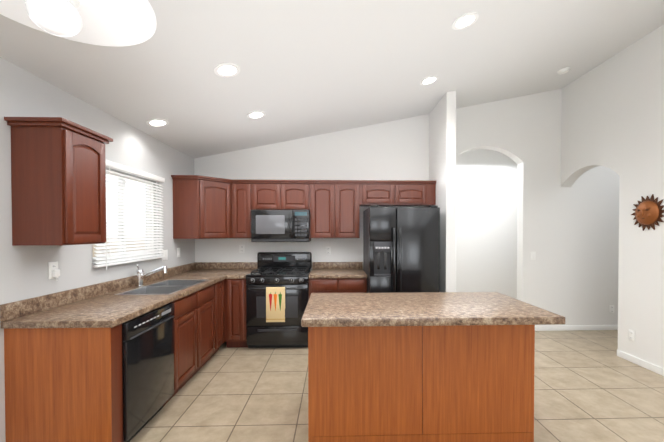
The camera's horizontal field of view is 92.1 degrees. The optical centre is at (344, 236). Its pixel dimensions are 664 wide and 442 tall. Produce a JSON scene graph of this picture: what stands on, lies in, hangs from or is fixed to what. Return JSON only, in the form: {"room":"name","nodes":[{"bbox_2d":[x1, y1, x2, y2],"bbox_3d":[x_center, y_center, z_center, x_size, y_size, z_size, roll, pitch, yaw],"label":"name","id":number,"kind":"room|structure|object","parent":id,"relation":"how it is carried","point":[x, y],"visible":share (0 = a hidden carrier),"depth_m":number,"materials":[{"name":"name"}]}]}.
{"room":"kitchen","nodes":[
{"label":"kitchen","id":0,"kind":"room"},
{"bbox_2d":[0,57,194,441],"bbox_3d":[-2.111,0.169,2.096,0.150,2.500,9.950,0,1,-2],"label":"wall","id":1,"kind":"structure","parent":0,"point":[24,268],"depth_m":2.34,"materials":[{"name":"grey paint"}]},
{"bbox_2d":[48,261,59,280],"bbox_3d":[-2.021,0.245,2.235,0.034,0.135,0.075,0,1,-2],"label":"electrical outlet","id":2,"kind":"object","parent":1,"relation":"attached to","point":[53,271],"visible":1,"depth_m":2.22,"materials":[{"name":"white plastic"}]},
{"bbox_2d":[4,117,112,245],"bbox_3d":[-1.866,-0.332,2.135,0.338,0.770,0.445,0,1,-2],"label":"upper cabinet","id":3,"kind":"object","parent":1,"relation":"attached to","point":[58,177],"visible":1,"depth_m":1.96,"materials":[{"name":"brown wood"}]},
{"bbox_2d":[92,169,153,261],"bbox_3d":[-2.158,-0.195,3.095,0.060,0.816,0.996,0,1,-2],"label":"window","id":4,"kind":"structure","parent":1,"relation":"in","point":[94,260],"depth_m":3.09,"materials":[{"name":"white glass"}]},
{"bbox_2d":[93,159,164,269],"bbox_3d":[-2.032,-0.187,3.098,0.066,0.925,1.027,0,1,-2],"label":"window blinds","id":5,"kind":"object","parent":4,"relation":"attached to","point":[136,235],"visible":0.75,"depth_m":3.04,"materials":[{"name":"white plastic"}]},
{"bbox_2d":[162,250,167,260],"bbox_3d":[-2.080,0.217,3.704,0.010,0.118,0.120,0,1,-2],"label":"electrical outlet","id":6,"kind":"object","parent":1,"relation":"attached to","point":[165,254],"visible":0.94,"depth_m":3.71,"materials":[{"name":"white plastic"}]},
{"bbox_2d":[0,0,663,158],"bbox_3d":[1.376,-1.821,2.206,7.430,1.636,10.300,0,1,-2],"label":"ceiling","id":7,"kind":"structure","parent":0,"point":[308,68],"depth_m":2.71,"materials":[{"name":"white paint"}]},
{"bbox_2d":[0,0,156,45],"bbox_3d":[-1.253,-1.050,1.382,0.760,0.335,0.760,0,1,-2],"label":"ceiling fan light","id":8,"kind":"object","parent":7,"relation":"hanging from","point":[114,22],"visible":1,"depth_m":1.48,"materials":[{"name":"white glass"}]},
{"bbox_2d":[146,119,168,126],"bbox_3d":[-1.839,-1.118,3.148,0.194,0.045,0.196,0,1,-2],"label":"recessed light","id":9,"kind":"object","parent":7,"relation":"in","point":[157,122],"visible":1,"depth_m":3.14,"materials":[{"name":"white"}]},
{"bbox_2d":[214,63,239,76],"bbox_3d":[-0.911,-1.290,2.484,0.194,0.045,0.196,0,1,-2],"label":"recessed light","id":10,"kind":"object","parent":7,"relation":"in","point":[226,70],"visible":1,"depth_m":2.48,"materials":[{"name":"white"}]},
{"bbox_2d":[247,111,265,118],"bbox_3d":[-0.946,-1.302,3.429,0.194,0.045,0.196,0,1,-2],"label":"recessed light","id":11,"kind":"object","parent":7,"relation":"in","point":[255,114],"visible":1,"depth_m":3.42,"materials":[{"name":"white"}]},
{"bbox_2d":[420,76,437,84],"bbox_3d":[0.910,-1.673,3.434,0.194,0.045,0.196,0,1,-2],"label":"recessed light","id":12,"kind":"object","parent":7,"relation":"in","point":[429,80],"visible":0.98,"depth_m":3.43,"materials":[{"name":"white"}]},
{"bbox_2d":[452,12,478,29],"bbox_3d":[0.931,-1.658,2.464,0.194,0.045,0.196,0,1,-2],"label":"recessed light","id":13,"kind":"object","parent":7,"relation":"in","point":[466,20],"visible":1,"depth_m":2.46,"materials":[{"name":"white"}]},
{"bbox_2d":[557,67,570,74],"bbox_3d":[2.688,-2.027,3.916,0.136,0.056,0.136,0,1,-2],"label":"smoke detector","id":14,"kind":"object","parent":7,"relation":"attached to","point":[564,70],"visible":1,"depth_m":3.89,"materials":[{"name":"white plastic"}]},
{"bbox_2d":[130,330,663,441],"bbox_3d":[1.376,1.477,2.250,7.430,0.120,10.300,0,1,-2],"label":"floor","id":15,"kind":"structure","parent":0,"point":[590,386],"depth_m":2.79,"materials":[{"name":"tile"}]},
{"bbox_2d":[122,302,173,441],"bbox_3d":[-1.688,0.982,2.331,0.610,0.868,0.602,0,1,-2],"label":"dishwasher","id":16,"kind":"object","parent":15,"relation":"on","point":[147,365],"visible":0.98,"depth_m":2.25,"materials":[{"name":"black metal"}]},
{"bbox_2d":[170,279,231,365],"bbox_3d":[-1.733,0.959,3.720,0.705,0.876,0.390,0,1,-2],"label":"base cabinet","id":17,"kind":"object","parent":15,"relation":"on","point":[203,317],"depth_m":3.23,"materials":[{"name":"brown wood"}]},
{"bbox_2d":[0,262,257,328],"bbox_3d":[-1.628,0.459,3.210,0.882,0.401,2.638,0,1,-2],"label":"countertop","id":18,"kind":"structure","parent":17,"relation":"on","point":[111,304],"depth_m":2.44,"materials":[{"name":"stone"}]},
{"bbox_2d":[136,264,166,286],"bbox_3d":[-1.865,0.372,3.062,0.295,0.225,0.132,0,1,-2],"label":"faucet","id":19,"kind":"object","parent":18,"relation":"on","point":[140,275],"depth_m":3.08,"materials":[{"name":"silver metal"}]},
{"bbox_2d":[115,279,208,294],"bbox_3d":[-1.708,0.571,3.100,0.456,0.180,0.846,0,1,-2],"label":"sink","id":20,"kind":"object","parent":18,"relation":"in","point":[165,287],"depth_m":3.09,"materials":[{"name":"silver metal"}]},
{"bbox_2d":[232,278,247,347],"bbox_3d":[-1.351,0.952,4.227,0.265,0.876,0.637,0,1,-2],"label":"base cabinet","id":21,"kind":"object","parent":15,"relation":"on","point":[239,327],"depth_m":3.91,"materials":[{"name":"brown wood"}]},
{"bbox_2d":[246,252,311,347],"bbox_3d":[-0.832,0.808,4.197,0.760,1.165,0.710,0,1,-2],"label":"range","id":22,"kind":"object","parent":15,"relation":"on","point":[290,272],"visible":0.96,"depth_m":3.92,"materials":[{"name":"black metal"}]},
{"bbox_2d":[266,287,284,321],"bbox_3d":[-0.829,0.822,3.853,0.225,0.418,0.039,0,1,-2],"label":"dish towel","id":23,"kind":"object","parent":22,"relation":"hanging from","point":[275,304],"visible":1,"depth_m":3.83,"materials":[{"name":"beige fabric"}]},
{"bbox_2d":[309,278,366,297],"bbox_3d":[-0.091,0.952,4.266,0.715,0.876,0.639,0,1,-2],"label":"base cabinet","id":24,"kind":"object","parent":15,"relation":"on","point":[337,285],"visible":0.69,"depth_m":3.95,"materials":[{"name":"brown wood"}]},
{"bbox_2d":[309,262,366,277],"bbox_3d":[-0.088,0.441,4.255,0.719,0.142,0.648,0,1,-2],"label":"countertop","id":25,"kind":"structure","parent":24,"relation":"on","point":[337,270],"depth_m":4.38,"materials":[{"name":"stone"}]},
{"bbox_2d":[363,205,439,292],"bbox_3d":[0.705,0.508,4.171,0.842,1.765,0.852,0,1,-2],"label":"refrigerator","id":26,"kind":"object","parent":15,"relation":"on","point":[401,249],"visible":0.69,"depth_m":3.79,"materials":[{"name":"black metal"}]},
{"bbox_2d":[308,324,536,441],"bbox_3d":[0.520,0.976,2.467,1.545,0.876,0.601,0,1,-2],"label":"kitchen island","id":27,"kind":"object","parent":15,"relation":"on","point":[426,367],"depth_m":2.17,"materials":[{"name":"cherry wood"},{"name":"granite"}]},
{"bbox_2d":[301,292,564,327],"bbox_3d":[0.537,0.514,2.348,1.620,0.048,0.825,0,1,-2],"label":"island countertop","id":28,"kind":"structure","parent":27,"relation":"on","point":[416,309],"depth_m":2.15,"materials":[{"name":"brown stone"}]},
{"bbox_2d":[194,89,619,325],"bbox_3d":[1.298,-0.574,4.687,7.130,3.916,0.150,0,1,-2],"label":"wall","id":29,"kind":"structure","parent":0,"point":[569,236],"depth_m":4.64,"materials":[{"name":"white paint"}]},
{"bbox_2d":[171,175,234,238],"bbox_3d":[-1.765,-0.348,4.211,0.673,0.747,0.608,0,1,-2],"label":"upper cabinet","id":30,"kind":"object","parent":29,"relation":"attached to","point":[205,207],"depth_m":3.94,"materials":[{"name":"brown wood"}]},
{"bbox_2d":[239,245,244,252],"bbox_3d":[-1.453,0.176,4.527,0.075,0.118,0.008,0,1,-2],"label":"electrical outlet","id":31,"kind":"object","parent":29,"relation":"attached to","point":[241,248],"visible":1,"depth_m":4.53,"materials":[{"name":"white plastic"}]},
{"bbox_2d":[235,180,250,237],"bbox_3d":[-1.391,-0.350,4.346,0.315,0.747,0.362,0,1,-2],"label":"upper cabinet","id":32,"kind":"object","parent":29,"relation":"attached to","point":[242,187],"depth_m":4.21,"materials":[{"name":"brown wood"}]},
{"bbox_2d":[251,180,286,209],"bbox_3d":[-1.014,-0.539,4.378,0.440,0.370,0.317,0,1,-2],"label":"upper cabinet","id":33,"kind":"object","parent":29,"relation":"attached to","point":[265,194],"depth_m":4.22,"materials":[{"name":"brown wood"}]},
{"bbox_2d":[251,210,310,241],"bbox_3d":[-0.847,-0.139,4.343,0.756,0.420,0.403,0,1,-2],"label":"microwave","id":34,"kind":"object","parent":33,"relation":"attached to","point":[280,225],"visible":0.96,"depth_m":4.17,"materials":[{"name":"black"}]},
{"bbox_2d":[287,180,310,210],"bbox_3d":[-0.686,-0.539,4.388,0.439,0.370,0.317,0,1,-2],"label":"upper cabinet","id":35,"kind":"object","parent":29,"relation":"attached to","point":[298,191],"depth_m":4.23,"materials":[{"name":"brown wood"}]},
{"bbox_2d":[310,180,338,237],"bbox_3d":[-0.272,-0.351,4.404,0.389,0.747,0.317,0,1,-2],"label":"upper cabinet","id":36,"kind":"object","parent":29,"relation":"attached to","point":[324,213],"depth_m":4.25,"materials":[{"name":"brown wood"}]},
{"bbox_2d":[325,247,330,254],"bbox_3d":[-0.234,0.206,4.567,0.075,0.118,0.008,0,1,-2],"label":"electrical outlet","id":37,"kind":"object","parent":29,"relation":"attached to","point":[327,250],"visible":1,"depth_m":4.57,"materials":[{"name":"white plastic"}]},
{"bbox_2d":[339,180,358,237],"bbox_3d":[0.004,-0.351,4.413,0.388,0.747,0.317,0,1,-2],"label":"upper cabinet","id":38,"kind":"object","parent":29,"relation":"attached to","point":[348,189],"depth_m":4.26,"materials":[{"name":"brown wood"}]},
{"bbox_2d":[359,180,435,206],"bbox_3d":[0.710,-0.576,4.430,1.025,0.297,0.321,0,1,-2],"label":"upper cabinet","id":39,"kind":"object","parent":29,"relation":"attached to","point":[371,192],"depth_m":4.28,"materials":[{"name":"brown wood"}]},
{"bbox_2d":[531,252,535,259],"bbox_3d":[2.754,0.284,4.663,0.075,0.118,0.010,0,1,-2],"label":"light switch","id":40,"kind":"object","parent":29,"relation":"attached to","point":[533,255],"visible":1,"depth_m":4.66,"materials":[{"name":"white plastic"}]},
{"bbox_2d":[535,325,617,330],"bbox_3d":[3.659,1.346,4.707,2.110,0.075,0.012,0,1,-2],"label":"baseboard","id":41,"kind":"structure","parent":29,"relation":"attached to","point":[559,327],"depth_m":4.69,"materials":[{"name":"white"}]},
{"bbox_2d":[609,305,613,312],"bbox_3d":[3.944,1.074,4.712,0.075,0.118,0.008,0,1,-2],"label":"electrical outlet","id":42,"kind":"object","parent":29,"relation":"attached to","point":[611,308],"visible":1,"depth_m":4.71,"materials":[{"name":"white plastic"}]},
{"bbox_2d":[429,91,455,291],"bbox_3d":[1.289,-0.210,4.261,0.114,3.200,0.709,0,1,-2],"label":"wall","id":43,"kind":"structure","parent":0,"point":[442,144],"depth_m":3.93,"materials":[{"name":"white paint"}]},
{"bbox_2d":[456,149,517,298],"bbox_3d":[2.272,-0.536,5.979,4.400,3.806,0.150,0,1,-2],"label":"wall","id":44,"kind":"structure","parent":0,"point":[486,243],"depth_m":5.90,"materials":[{"name":"white paint"}]},
{"bbox_2d":[455,195,456,291],"bbox_3d":[1.605,0.308,5.885,0.920,2.120,0.017,0,1,-2],"label":"door frame","id":45,"kind":"structure","parent":44,"relation":"attached to","point":[455,239],"depth_m":5.89,"materials":[{"name":"white paint"}]},
{"bbox_2d":[561,24,663,368],"bbox_3d":[3.357,-0.364,0.983,0.150,3.596,7.389,0,1,-2],"label":"wall","id":46,"kind":"structure","parent":0,"point":[613,113],"depth_m":3.56,"materials":[{"name":"white paint"}]},
{"bbox_2d":[628,329,634,341],"bbox_3d":[3.194,1.099,3.554,0.008,0.118,0.075,0,1,-2],"label":"electrical outlet","id":47,"kind":"object","parent":46,"relation":"attached to","point":[631,334],"visible":1,"depth_m":3.55,"materials":[{"name":"white plastic"}]},
{"bbox_2d":[617,349,663,375],"bbox_3d":[3.289,1.402,0.600,0.012,0.075,6.280,0,1,-2],"label":"baseboard","id":48,"kind":"structure","parent":46,"relation":"attached to","point":[643,363],"depth_m":3.43,"materials":[{"name":"white wood"}]},
{"bbox_2d":[631,194,663,230],"bbox_3d":[3.183,-0.248,3.366,0.116,0.377,0.389,0,1,-2],"label":"art","id":49,"kind":"object","parent":46,"relation":"attached to","point":[648,212],"visible":1,"depth_m":3.32,"materials":[{"name":"brown metal"}]},
{"label":"outside","id":50,"kind":"structure","parent":0,"visible":0},
{"bbox_2d":[92,175,144,256],"bbox_3d":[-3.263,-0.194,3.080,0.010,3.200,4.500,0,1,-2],"label":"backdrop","id":51,"kind":"structure","parent":50,"point":[93,248],"depth_m":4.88,"materials":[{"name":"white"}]}
]}

